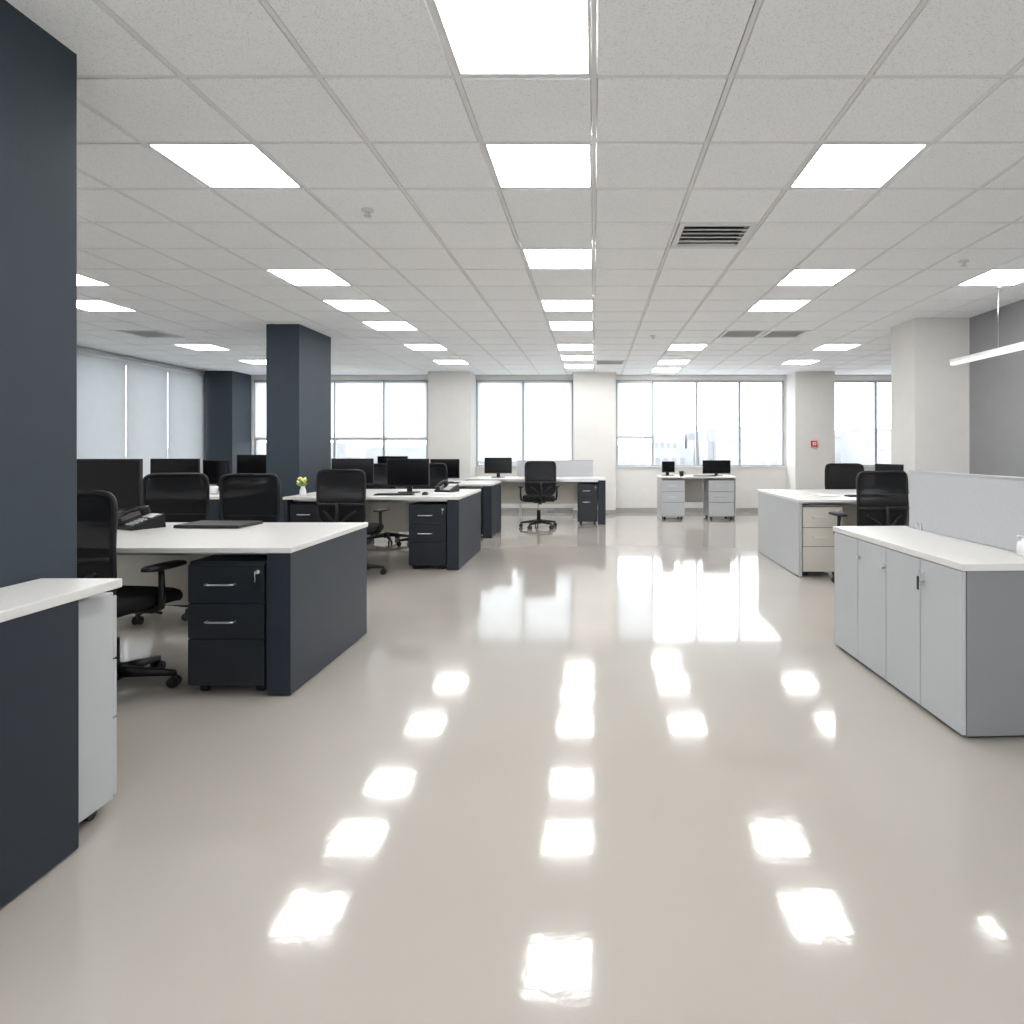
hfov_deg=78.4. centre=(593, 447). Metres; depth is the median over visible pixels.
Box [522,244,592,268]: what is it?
ceiling light panel
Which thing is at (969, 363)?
wall
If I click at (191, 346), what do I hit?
ceiling light panel
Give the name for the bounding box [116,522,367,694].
office desk
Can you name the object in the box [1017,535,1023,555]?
sanitizer bottle
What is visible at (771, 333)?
ceiling vent
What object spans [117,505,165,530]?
desk phone
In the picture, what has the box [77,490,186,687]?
office chair
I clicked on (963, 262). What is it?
sprinkler
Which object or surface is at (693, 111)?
ceiling
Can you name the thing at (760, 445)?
city buildings
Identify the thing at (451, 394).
structural column
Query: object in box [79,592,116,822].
drawer pedestal
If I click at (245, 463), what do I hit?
computer monitor
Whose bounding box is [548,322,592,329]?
ceiling light panel
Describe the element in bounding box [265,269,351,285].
ceiling light panel
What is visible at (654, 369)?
ceiling light panel
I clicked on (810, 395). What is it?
structural column
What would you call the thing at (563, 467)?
screen
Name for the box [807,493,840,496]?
paper stack
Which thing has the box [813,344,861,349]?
ceiling light panel
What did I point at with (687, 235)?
ceiling vent
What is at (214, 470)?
computer monitor
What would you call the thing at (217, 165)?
ceiling light panel
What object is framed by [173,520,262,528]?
closed laptop
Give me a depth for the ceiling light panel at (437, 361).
10.31 m
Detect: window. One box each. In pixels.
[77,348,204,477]
[254,380,427,458]
[476,380,572,466]
[616,380,785,466]
[835,380,890,466]
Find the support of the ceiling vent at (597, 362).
in the ceiling
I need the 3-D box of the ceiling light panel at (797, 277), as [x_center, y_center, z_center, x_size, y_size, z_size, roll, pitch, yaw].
[1.855,-1.450,5.227,0.510,0.040,0.495,0,0,0]
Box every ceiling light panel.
[77,274,111,285]
[77,300,134,310]
[145,143,302,187]
[173,344,228,349]
[238,360,265,363]
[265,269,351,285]
[322,300,389,310]
[362,322,417,329]
[403,344,447,349]
[431,0,590,75]
[432,360,467,363]
[483,135,591,187]
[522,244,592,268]
[540,300,592,310]
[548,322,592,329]
[556,344,592,349]
[560,355,592,359]
[564,364,592,367]
[651,368,681,371]
[657,360,690,363]
[668,344,707,349]
[747,300,811,310]
[775,269,856,285]
[782,360,819,363]
[789,143,929,187]
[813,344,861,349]
[956,269,1023,285]
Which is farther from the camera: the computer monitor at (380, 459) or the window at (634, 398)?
the window at (634, 398)
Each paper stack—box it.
[428,492,460,494]
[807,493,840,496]
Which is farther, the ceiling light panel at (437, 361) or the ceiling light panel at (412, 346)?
the ceiling light panel at (437, 361)
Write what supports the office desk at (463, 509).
on the floor
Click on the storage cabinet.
(939, 618)
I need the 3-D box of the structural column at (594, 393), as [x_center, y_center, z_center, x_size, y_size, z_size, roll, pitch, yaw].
[0.010,-0.096,11.940,0.820,2.692,0.400,0,0,0]
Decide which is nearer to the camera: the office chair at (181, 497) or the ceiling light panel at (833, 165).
the ceiling light panel at (833, 165)
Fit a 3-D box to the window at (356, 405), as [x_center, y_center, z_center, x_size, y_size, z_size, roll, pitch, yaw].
[-4.965,-0.475,12.200,3.430,1.710,0.160,0,0,0]
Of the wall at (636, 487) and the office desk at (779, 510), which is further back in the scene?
the wall at (636, 487)
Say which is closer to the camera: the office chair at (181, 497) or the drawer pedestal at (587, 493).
the office chair at (181, 497)
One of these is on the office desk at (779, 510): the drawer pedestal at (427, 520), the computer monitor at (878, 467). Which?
the computer monitor at (878, 467)
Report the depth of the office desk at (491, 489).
8.74 m
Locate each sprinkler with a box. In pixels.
[361,208,373,217]
[959,260,968,266]
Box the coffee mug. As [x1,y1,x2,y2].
[210,486,218,494]
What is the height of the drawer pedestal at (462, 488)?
0.660 m
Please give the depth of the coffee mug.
6.67 m
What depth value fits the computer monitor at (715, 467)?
11.13 m
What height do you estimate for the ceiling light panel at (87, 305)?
0.040 m
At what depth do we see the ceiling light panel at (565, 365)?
10.81 m
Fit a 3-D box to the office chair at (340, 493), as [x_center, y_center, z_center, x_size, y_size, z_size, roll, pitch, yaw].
[-2.361,0.724,6.074,0.654,1.052,0.637,0,0,6]
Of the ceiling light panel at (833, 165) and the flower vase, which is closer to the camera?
the ceiling light panel at (833, 165)
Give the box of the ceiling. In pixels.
[6,0,1023,374]
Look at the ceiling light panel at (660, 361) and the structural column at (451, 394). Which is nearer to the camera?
the ceiling light panel at (660, 361)
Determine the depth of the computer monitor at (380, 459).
9.09 m
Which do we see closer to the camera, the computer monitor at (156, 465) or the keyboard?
the keyboard
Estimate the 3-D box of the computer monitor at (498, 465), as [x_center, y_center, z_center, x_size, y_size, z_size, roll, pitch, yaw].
[-1.622,0.330,10.530,0.460,0.340,0.170,0,0,-4]
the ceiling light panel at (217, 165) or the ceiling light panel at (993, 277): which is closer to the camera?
the ceiling light panel at (217, 165)
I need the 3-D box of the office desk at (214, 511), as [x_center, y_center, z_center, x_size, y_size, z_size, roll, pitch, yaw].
[-4.690,0.875,6.900,1.632,0.750,1.016,0,0,0]
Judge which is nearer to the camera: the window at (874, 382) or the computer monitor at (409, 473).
the computer monitor at (409, 473)
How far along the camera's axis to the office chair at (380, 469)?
7.98 m
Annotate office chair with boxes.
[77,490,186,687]
[132,473,209,624]
[181,473,280,620]
[316,469,388,574]
[366,463,408,544]
[397,463,447,545]
[518,461,559,529]
[825,463,863,488]
[828,470,908,582]
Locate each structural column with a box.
[0,0,76,587]
[205,371,250,473]
[266,324,330,521]
[428,371,475,480]
[573,372,615,513]
[786,371,834,488]
[891,318,968,493]
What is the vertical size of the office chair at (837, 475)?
1.052 m
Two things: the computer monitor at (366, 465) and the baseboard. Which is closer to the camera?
the computer monitor at (366, 465)
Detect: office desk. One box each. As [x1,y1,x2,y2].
[0,578,121,907]
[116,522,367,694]
[118,493,219,520]
[283,489,480,569]
[396,481,501,537]
[465,476,605,523]
[657,475,736,519]
[757,489,908,575]
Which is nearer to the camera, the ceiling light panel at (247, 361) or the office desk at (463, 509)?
the office desk at (463, 509)
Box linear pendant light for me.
[950,286,1023,364]
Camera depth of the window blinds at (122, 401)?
9.77 m
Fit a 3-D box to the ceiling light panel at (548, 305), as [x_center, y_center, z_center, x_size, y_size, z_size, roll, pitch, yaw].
[-0.265,-1.450,6.257,0.510,0.040,0.495,0,0,0]
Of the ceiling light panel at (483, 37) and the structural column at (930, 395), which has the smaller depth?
the ceiling light panel at (483, 37)
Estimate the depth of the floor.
2.07 m
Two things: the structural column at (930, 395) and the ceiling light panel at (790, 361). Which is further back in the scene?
the ceiling light panel at (790, 361)
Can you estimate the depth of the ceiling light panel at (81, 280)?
5.39 m
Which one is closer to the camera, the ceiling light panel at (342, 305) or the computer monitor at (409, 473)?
the ceiling light panel at (342, 305)
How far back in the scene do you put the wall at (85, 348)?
11.50 m
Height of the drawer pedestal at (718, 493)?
0.700 m
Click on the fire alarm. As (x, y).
(813, 443)
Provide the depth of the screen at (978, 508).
3.29 m
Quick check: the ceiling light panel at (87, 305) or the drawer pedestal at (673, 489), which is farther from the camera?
the drawer pedestal at (673, 489)
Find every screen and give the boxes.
[517,460,592,518]
[909,470,1023,551]
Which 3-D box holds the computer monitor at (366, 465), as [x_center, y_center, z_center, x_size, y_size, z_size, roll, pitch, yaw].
[-2.764,0.309,7.130,0.460,0.380,0.170,0,0,-8]
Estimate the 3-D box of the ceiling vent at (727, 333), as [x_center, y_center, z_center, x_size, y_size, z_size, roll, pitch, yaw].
[1.855,-1.456,7.802,0.495,0.060,0.495,0,0,0]
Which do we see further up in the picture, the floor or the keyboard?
the keyboard
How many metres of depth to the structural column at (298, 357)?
7.16 m
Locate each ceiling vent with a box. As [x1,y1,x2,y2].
[116,330,183,337]
[595,360,624,364]
[670,223,757,248]
[718,330,766,337]
[759,330,809,337]
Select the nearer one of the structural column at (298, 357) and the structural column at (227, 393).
the structural column at (298, 357)
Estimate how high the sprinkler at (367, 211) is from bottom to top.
0.040 m
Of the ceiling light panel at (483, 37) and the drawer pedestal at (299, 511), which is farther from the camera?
the drawer pedestal at (299, 511)
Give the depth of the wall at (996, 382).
6.37 m
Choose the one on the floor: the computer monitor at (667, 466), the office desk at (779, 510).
the office desk at (779, 510)
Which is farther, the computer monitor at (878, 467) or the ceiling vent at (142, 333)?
the ceiling vent at (142, 333)
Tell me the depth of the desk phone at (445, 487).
7.07 m
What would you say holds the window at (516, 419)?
in the wall at (636, 487)
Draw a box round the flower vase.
[296,477,306,495]
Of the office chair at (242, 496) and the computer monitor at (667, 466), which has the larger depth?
the computer monitor at (667, 466)
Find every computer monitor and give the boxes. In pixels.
[77,459,142,509]
[150,459,199,473]
[203,460,229,491]
[237,455,265,472]
[331,458,373,484]
[377,456,407,462]
[387,459,429,492]
[430,459,459,481]
[484,457,511,477]
[661,461,674,475]
[703,460,730,475]
[875,464,903,470]
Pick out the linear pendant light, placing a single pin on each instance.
(1018, 346)
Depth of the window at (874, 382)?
12.21 m
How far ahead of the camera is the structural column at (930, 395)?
6.83 m
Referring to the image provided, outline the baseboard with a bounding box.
[501,508,757,511]
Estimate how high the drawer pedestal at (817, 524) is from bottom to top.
0.690 m
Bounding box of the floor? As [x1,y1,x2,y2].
[0,512,1023,1023]
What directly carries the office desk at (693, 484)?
on the floor
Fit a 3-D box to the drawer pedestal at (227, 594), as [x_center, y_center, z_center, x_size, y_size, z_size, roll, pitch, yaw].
[-1.855,0.912,3.397,0.390,0.675,0.606,0,0,0]
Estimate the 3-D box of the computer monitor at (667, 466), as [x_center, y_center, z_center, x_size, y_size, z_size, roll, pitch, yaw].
[1.332,0.369,11.229,0.240,0.260,0.170,0,0,-15]
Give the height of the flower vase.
0.195 m
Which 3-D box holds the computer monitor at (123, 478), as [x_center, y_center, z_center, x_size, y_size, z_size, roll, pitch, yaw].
[-3.168,0.284,4.030,0.540,0.430,0.170,0,0,4]
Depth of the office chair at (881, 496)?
5.43 m
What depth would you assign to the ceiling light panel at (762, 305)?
6.26 m
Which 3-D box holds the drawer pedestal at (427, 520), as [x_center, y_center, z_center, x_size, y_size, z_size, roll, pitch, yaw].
[-1.708,0.915,6.627,0.385,0.670,0.606,0,0,0]
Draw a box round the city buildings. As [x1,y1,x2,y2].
[167,426,890,464]
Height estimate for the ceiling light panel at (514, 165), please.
0.040 m
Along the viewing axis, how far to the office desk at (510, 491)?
10.61 m
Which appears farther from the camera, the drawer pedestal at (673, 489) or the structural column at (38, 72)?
the drawer pedestal at (673, 489)
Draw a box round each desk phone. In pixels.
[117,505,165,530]
[434,480,458,491]
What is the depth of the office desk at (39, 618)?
1.80 m
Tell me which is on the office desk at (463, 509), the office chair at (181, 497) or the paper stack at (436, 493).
the paper stack at (436, 493)
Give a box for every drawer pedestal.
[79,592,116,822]
[188,555,266,690]
[290,502,319,521]
[409,502,446,568]
[462,488,482,533]
[577,483,597,523]
[662,478,684,518]
[703,478,733,518]
[802,505,841,574]
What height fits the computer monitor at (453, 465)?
0.340 m
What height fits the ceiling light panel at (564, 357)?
0.040 m
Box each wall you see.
[77,346,204,472]
[251,374,890,507]
[969,363,969,473]
[970,299,1023,476]
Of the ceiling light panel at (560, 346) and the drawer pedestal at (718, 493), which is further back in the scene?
the drawer pedestal at (718, 493)
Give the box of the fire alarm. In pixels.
[811,441,816,446]
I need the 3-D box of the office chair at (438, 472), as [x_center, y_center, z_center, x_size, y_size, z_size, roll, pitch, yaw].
[-2.199,0.724,7.955,0.654,1.052,0.637,0,0,10]
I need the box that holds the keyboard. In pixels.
[374,493,414,495]
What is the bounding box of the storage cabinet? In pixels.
[833,526,1023,737]
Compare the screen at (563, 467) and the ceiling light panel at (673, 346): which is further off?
the screen at (563, 467)
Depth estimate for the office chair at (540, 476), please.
9.54 m

